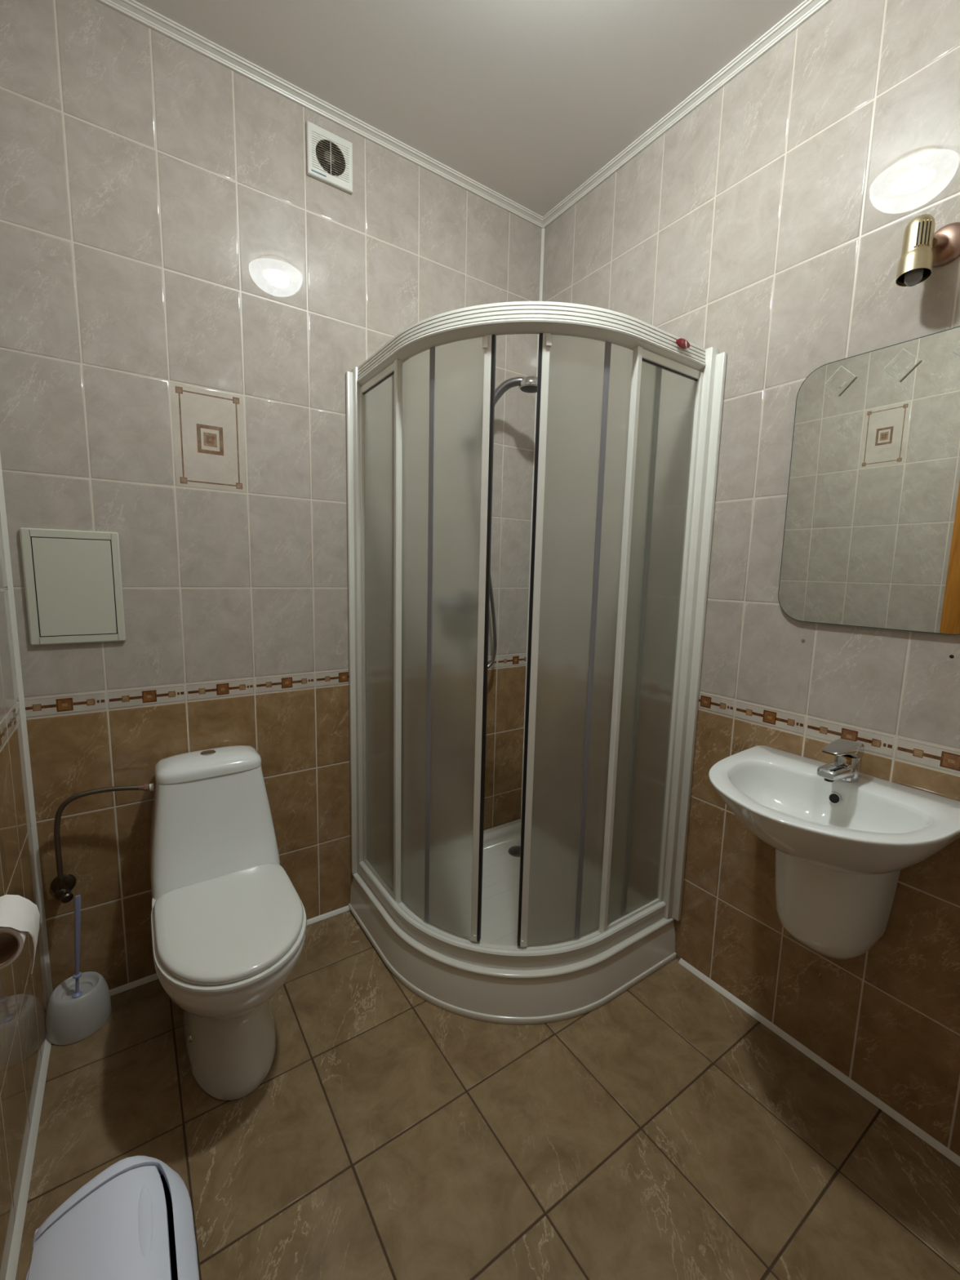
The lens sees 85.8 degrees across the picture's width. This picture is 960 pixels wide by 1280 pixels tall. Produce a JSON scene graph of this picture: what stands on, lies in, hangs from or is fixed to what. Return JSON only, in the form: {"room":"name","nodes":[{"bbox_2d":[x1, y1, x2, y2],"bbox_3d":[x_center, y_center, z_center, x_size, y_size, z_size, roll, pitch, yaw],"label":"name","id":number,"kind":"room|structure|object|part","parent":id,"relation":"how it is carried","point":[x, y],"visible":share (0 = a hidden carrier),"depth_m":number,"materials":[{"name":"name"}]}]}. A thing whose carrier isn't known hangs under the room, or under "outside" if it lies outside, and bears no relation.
{"room":"bathroom","nodes":[
{"label":"bathroom","id":0,"kind":"room"},
{"bbox_2d":[0,514,48,1279],"bbox_3d":[-0.735,-0.134,0.477,0.150,2.980,2.031,-4,9,-34],"label":"wall","id":1,"kind":"structure","parent":0,"point":[24,996],"depth_m":1.22,"materials":[{"name":"beige tile"}]},
{"bbox_2d":[5,1035,51,1279],"bbox_3d":[-0.739,1.223,0.765,0.013,0.013,1.870,-4,9,-34],"label":"baseboard","id":2,"kind":"structure","parent":1,"relation":"attached to","point":[11,1270],"depth_m":1.14,"materials":[{"name":"white plastic"}]},
{"bbox_2d":[0,0,542,991],"bbox_3d":[-0.547,-0.324,1.910,2.086,2.980,0.150,-4,9,-34],"label":"wall","id":3,"kind":"structure","parent":0,"point":[186,309],"depth_m":1.57,"materials":[{"name":"beige tile"}]},
{"bbox_2d":[0,453,53,1000],"bbox_3d":[-1.237,-0.254,1.349,0.010,2.760,0.010,-4,9,-34],"label":"trim","id":4,"kind":"structure","parent":3,"relation":"attached to","point":[2,506],"depth_m":1.42,"materials":[{"name":"white plastic"}]},
{"bbox_2d":[50,873,76,903],"bbox_3d":[-1.194,0.712,1.476,0.060,0.075,0.088,-4,9,-34],"label":"angle valve","id":5,"kind":"object","parent":3,"relation":"attached to","point":[62,887],"visible":0.99,"depth_m":1.47,"materials":[{"name":"silver metal"}]},
{"bbox_2d":[55,875,66,889],"bbox_3d":[-1.193,0.696,1.473,0.023,0.043,0.023,-4,9,-34],"label":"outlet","id":6,"kind":"object","parent":5,"relation":"attached to","point":[61,885],"depth_m":1.47,"materials":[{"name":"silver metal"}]},
{"bbox_3d":[-1.169,0.726,1.461,0.028,0.030,0.029,7,10,38],"label":"valve knob","id":7,"kind":"part","parent":5,"relation":"part of","materials":[{"name":"silver metal"}]},
{"bbox_2d":[53,782,153,879],"bbox_3d":[-1.078,0.550,1.492,0.247,0.258,0.029,-2,8,-24],"label":"supply hose","id":8,"kind":"object","parent":5,"relation":"attached to","point":[146,787],"visible":1,"depth_m":1.45,"materials":[{"name":"metal"}]},
{"bbox_2d":[19,527,125,645],"bbox_3d":[-1.126,-0.146,1.439,0.214,0.314,0.012,-4,9,-34],"label":"access panel","id":9,"kind":"object","parent":3,"relation":"attached to","point":[73,578],"visible":1,"depth_m":1.43,"materials":[{"name":"white plastic"}]},
{"bbox_3d":[-1.123,-0.146,1.438,0.170,0.265,0.005,-4,9,-34],"label":"door","id":10,"kind":"part","parent":9,"relation":"part of","materials":[{"name":"white plastic"}]},
{"bbox_2d":[109,905,349,995],"bbox_3d":[-0.890,1.081,1.788,0.904,0.013,0.013,-4,9,-34],"label":"baseboard","id":11,"kind":"structure","parent":3,"relation":"attached to","point":[153,977],"depth_m":1.67,"materials":[{"name":"white plastic"}]},
{"bbox_2d":[95,0,542,228],"bbox_3d":[-0.464,-1.678,1.651,1.786,0.022,0.030,-4,9,-34],"label":"trim","id":12,"kind":"structure","parent":3,"relation":"attached to","point":[132,9],"depth_m":1.59,"materials":[{"name":"white plastic"}]},
{"bbox_2d":[306,120,352,194],"bbox_3d":[-0.483,-1.553,1.667,0.147,0.147,0.016,-4,9,-34],"label":"fan","id":13,"kind":"object","parent":3,"relation":"attached to","point":[329,156],"visible":1,"depth_m":1.66,"materials":[{"name":"white plastic"}]},
{"bbox_2d":[315,139,345,176],"bbox_3d":[-0.481,-1.550,1.665,0.099,0.096,0.006,-4,9,-34],"label":"grille","id":14,"kind":"object","parent":13,"relation":"attached to","point":[330,153],"depth_m":1.66,"materials":[{"name":"white plastic"}]},
{"bbox_2d":[520,228,544,817],"bbox_3d":[0.234,-0.428,2.333,0.009,2.610,0.009,-4,9,-34],"label":"trim","id":15,"kind":"structure","parent":3,"relation":"attached to","point":[543,229],"depth_m":2.29,"materials":[{"name":"white plastic"}]},
{"bbox_3d":[-0.037,-0.791,2.059,0.052,0.052,0.064,-4,9,-34],"label":"holder","id":16,"kind":"object","parent":3,"relation":"attached to","visible":0},
{"bbox_2d":[488,376,537,668],"bbox_3d":[0.088,-0.439,2.085,0.288,1.156,0.119,3,8,12],"label":"shower","id":17,"kind":"object","parent":16,"relation":"attached to","point":[527,384],"visible":0.45,"depth_m":1.99,"materials":[{"name":"silver metal"}]},
{"bbox_3d":[0.072,-0.869,2.015,0.219,0.286,0.040,3,8,9],"label":"handle","id":18,"kind":"part","parent":17,"relation":"part of","materials":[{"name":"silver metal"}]},
{"bbox_3d":[0.193,-0.960,1.979,0.078,0.005,0.078,-4,9,-34],"label":"spray plate","id":19,"kind":"part","parent":17,"relation":"part of","materials":[{"name":"black rubber"}]},
{"bbox_2d":[134,0,804,216],"bbox_3d":[0.057,-1.634,0.885,2.086,0.120,2.180,-4,9,-34],"label":"ceiling","id":20,"kind":"structure","parent":0,"point":[527,100],"depth_m":1.48,"materials":[{"name":"paint"}]},
{"bbox_2d":[15,910,959,1279],"bbox_3d":[-0.011,1.239,1.274,2.086,0.120,2.180,-4,9,-34],"label":"floor","id":21,"kind":"structure","parent":0,"point":[661,1130],"depth_m":1.21,"materials":[{"name":"brown tile"}]},
{"bbox_2d":[45,971,111,1044],"bbox_3d":[-1.166,1.060,1.502,0.149,0.120,0.149,-4,9,-34],"label":"brush holder","id":22,"kind":"object","parent":21,"relation":"on","point":[68,1020],"visible":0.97,"depth_m":1.46,"materials":[{"name":"white plastic"}]},
{"bbox_2d":[71,894,82,998],"bbox_3d":[-1.150,0.873,1.472,0.045,0.312,0.023,2,8,4],"label":"toilet brush","id":23,"kind":"object","parent":22,"relation":"on","point":[77,993],"visible":0.99,"depth_m":1.47,"materials":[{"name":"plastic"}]},
{"bbox_3d":[-1.163,0.997,1.490,0.024,0.061,0.024,-4,9,-34],"label":"stem","id":24,"kind":"part","parent":23,"relation":"part of","materials":[{"name":"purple plastic"}]},
{"bbox_3d":[-1.142,0.840,1.469,0.031,0.245,0.012,1,8,-4],"label":"handle","id":25,"kind":"part","parent":23,"relation":"part of","materials":[{"name":"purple plastic"}]},
{"bbox_2d":[24,1155,199,1279],"bbox_3d":[-0.507,1.044,0.726,0.205,0.390,0.310,-4,9,-34],"label":"bin","id":26,"kind":"object","parent":21,"relation":"on","point":[134,1220],"visible":1,"depth_m":0.75,"materials":[{"name":"white plastic"}]},
{"bbox_2d":[149,745,306,1100],"bbox_3d":[-0.703,0.757,1.435,0.354,0.758,0.696,-4,9,-34],"label":"toilet","id":27,"kind":"object","parent":21,"relation":"on","point":[228,922],"visible":1,"depth_m":1.36,"materials":[{"name":"white ceramic"}]},
{"bbox_3d":[-0.843,0.376,1.609,0.290,0.050,0.159,-4,9,-34],"label":"tank lid","id":28,"kind":"part","parent":27,"relation":"part of","materials":[{"name":"white ceramic"}]},
{"bbox_3d":[-0.820,0.557,1.595,0.347,0.302,0.247,-4,9,-34],"label":"tank","id":29,"kind":"part","parent":27,"relation":"part of","materials":[{"name":"white ceramic"}]},
{"bbox_3d":[-0.631,0.736,1.322,0.349,0.018,0.436,-4,9,-34],"label":"seat","id":30,"kind":"part","parent":27,"relation":"part of","materials":[{"name":"white plastic"}]},
{"bbox_3d":[-0.632,0.715,1.321,0.334,0.021,0.426,-4,9,-34],"label":"seat lid","id":31,"kind":"part","parent":27,"relation":"part of","materials":[{"name":"white plastic"}]},
{"bbox_3d":[-0.709,0.931,1.457,0.346,0.408,0.689,-4,9,-34],"label":"bowl","id":32,"kind":"part","parent":27,"relation":"part of","materials":[{"name":"white ceramic"}]},
{"bbox_2d":[348,817,676,1024],"bbox_3d":[0.087,1.017,1.921,0.870,0.150,0.870,-4,9,-34],"label":"shower tray","id":33,"kind":"object","parent":21,"relation":"on","point":[483,993],"visible":0.61,"depth_m":1.65,"materials":[{"name":"white plastic"}]},
{"bbox_2d":[345,301,727,969],"bbox_3d":[0.086,0.038,1.627,1.228,1.868,0.404,3,8,11],"label":"shower enclosure","id":34,"kind":"object","parent":33,"relation":"on","point":[629,409],"visible":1,"depth_m":1.56,"materials":[{"name":"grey glass"}]},
{"bbox_3d":[-0.327,-0.843,1.670,0.016,0.023,0.276,-4,9,-34],"label":"panel frame","id":35,"kind":"part","parent":34,"relation":"part of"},
{"bbox_3d":[-0.342,0.018,1.780,0.004,1.748,0.286,-4,9,-34],"label":"fixed panel","id":36,"kind":"part","parent":34,"relation":"part of","materials":[{"name":"grey glass"}]},
{"bbox_3d":[-0.367,0.877,1.902,0.016,0.018,0.276,-4,9,-34],"label":"panel frame","id":37,"kind":"part","parent":34,"relation":"part of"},
{"bbox_3d":[-0.265,0.033,1.666,0.021,1.758,0.020,-4,9,-34],"label":"panel post","id":38,"kind":"part","parent":34,"relation":"part of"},
{"bbox_3d":[-0.152,0.042,1.589,0.378,1.750,0.041,8,10,39],"label":"sliding door","id":39,"kind":"part","parent":34,"relation":"part of","materials":[{"name":"grey glass"}]},
{"bbox_3d":[0.058,0.935,1.747,1.144,0.057,0.398,3,8,11],"label":"rail","id":40,"kind":"part","parent":34,"relation":"part of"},
{"bbox_3d":[0.101,-0.855,1.508,1.137,0.068,0.394,3,8,11],"label":"rail","id":41,"kind":"part","parent":34,"relation":"part of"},
{"bbox_3d":[0.333,0.062,1.527,0.382,1.750,0.036,-2,8,-23],"label":"sliding door","id":42,"kind":"part","parent":34,"relation":"part of","materials":[{"name":"grey glass"}]},
{"bbox_3d":[0.414,0.066,1.539,0.020,1.758,0.021,-4,9,-34],"label":"panel post","id":43,"kind":"part","parent":34,"relation":"part of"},
{"bbox_3d":[0.515,0.920,1.738,0.276,0.018,0.016,-4,9,-34],"label":"panel frame","id":44,"kind":"part","parent":34,"relation":"part of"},
{"bbox_3d":[0.528,0.060,1.618,0.286,1.748,0.004,-4,9,-34],"label":"fixed panel","id":45,"kind":"part","parent":34,"relation":"part of","materials":[{"name":"grey glass"}]},
{"bbox_3d":[0.555,-0.800,1.506,0.276,0.023,0.016,-4,9,-34],"label":"panel frame","id":46,"kind":"part","parent":34,"relation":"part of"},
{"bbox_2d":[542,0,959,1156],"bbox_3d":[0.866,-0.243,1.560,0.150,2.980,2.031,-4,9,-34],"label":"wall","id":47,"kind":"structure","parent":0,"point":[765,228],"depth_m":1.40,"materials":[{"name":"beige tile"}]},
{"bbox_2d":[542,0,831,228],"bbox_3d":[0.781,-1.613,1.386,0.030,0.022,1.880,-4,9,-34],"label":"trim","id":48,"kind":"structure","parent":47,"relation":"attached to","point":[806,9],"depth_m":1.56,"materials":[{"name":"white plastic"}]},
{"bbox_2d":[678,958,959,1166],"bbox_3d":[0.974,1.178,1.397,0.013,0.013,0.990,-4,9,-34],"label":"baseboard","id":49,"kind":"structure","parent":47,"relation":"attached to","point":[864,1093],"depth_m":1.41,"materials":[{"name":"white plastic"}]},
{"bbox_2d":[708,745,959,959],"bbox_3d":[0.778,0.577,1.233,0.450,0.455,0.497,-4,9,-34],"label":"basin","id":50,"kind":"object","parent":47,"relation":"attached to","point":[842,847],"visible":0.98,"depth_m":1.22,"materials":[{"name":"white ceramic"}]},
{"bbox_2d":[816,737,864,782],"bbox_3d":[0.877,0.297,1.258,0.150,0.098,0.055,-4,9,-34],"label":"tap","id":51,"kind":"object","parent":50,"relation":"on","point":[848,753],"visible":1,"depth_m":1.24,"materials":[{"name":"silver metal"}]},
{"bbox_3d":[0.868,0.322,1.256,0.130,0.044,0.048,-4,9,-34],"label":"spout","id":52,"kind":"part","parent":51,"relation":"part of","materials":[{"name":"silver metal"}]},
{"bbox_3d":[0.880,0.272,1.257,0.144,0.048,0.054,-4,9,-34],"label":"lever","id":53,"kind":"part","parent":51,"relation":"part of","materials":[{"name":"silver metal"}]},
{"bbox_2d":[777,325,959,635],"bbox_3d":[0.968,-0.357,1.234,0.020,0.661,0.450,-4,9,-34],"label":"mirror","id":54,"kind":"object","parent":47,"relation":"attached to","point":[871,539],"visible":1,"depth_m":1.24,"materials":[{"name":"silver glass"}]},
{"bbox_2d":[895,213,959,286],"bbox_3d":[0.976,-0.843,1.127,0.128,0.138,0.075,0,8,-8],"label":"light","id":55,"kind":"object","parent":47,"relation":"attached to","point":[923,249],"visible":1,"depth_m":1.11,"materials":[{"name":"gold metal"}]},
{"bbox_3d":[0.944,-0.801,1.123,0.033,0.054,0.033,-4,9,-34],"label":"spot bulb","id":56,"kind":"part","parent":55,"relation":"part of","materials":[{"name":"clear glass"}]},
{"bbox_2d":[895,213,935,286],"bbox_3d":[0.947,-0.848,1.119,0.069,0.127,0.062,-4,9,-34],"label":"hood","id":57,"kind":"object","parent":55,"relation":"attached to","point":[915,264],"depth_m":1.11,"materials":[{"name":"gold metal"}]},
{"bbox_3d":[0.991,-0.857,1.115,0.044,0.027,0.020,-2,8,-23],"label":"joint arm","id":58,"kind":"part","parent":55,"relation":"part of","materials":[{"name":"gold metal"}]},
{"bbox_3d":[-0.831,0.473,0.864,0.056,0.044,0.156,-4,9,-34],"label":"paper holder","id":59,"kind":"object","parent":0,"visible":0},
{"bbox_2d":[0,894,39,974],"bbox_3d":[-0.796,0.526,0.867,0.082,0.159,0.098,-4,9,-34],"label":"paper roll","id":60,"kind":"object","parent":59,"relation":"hanging from","point":[19,916],"visible":1,"depth_m":0.87,"materials":[{"name":"paper"}]}
]}

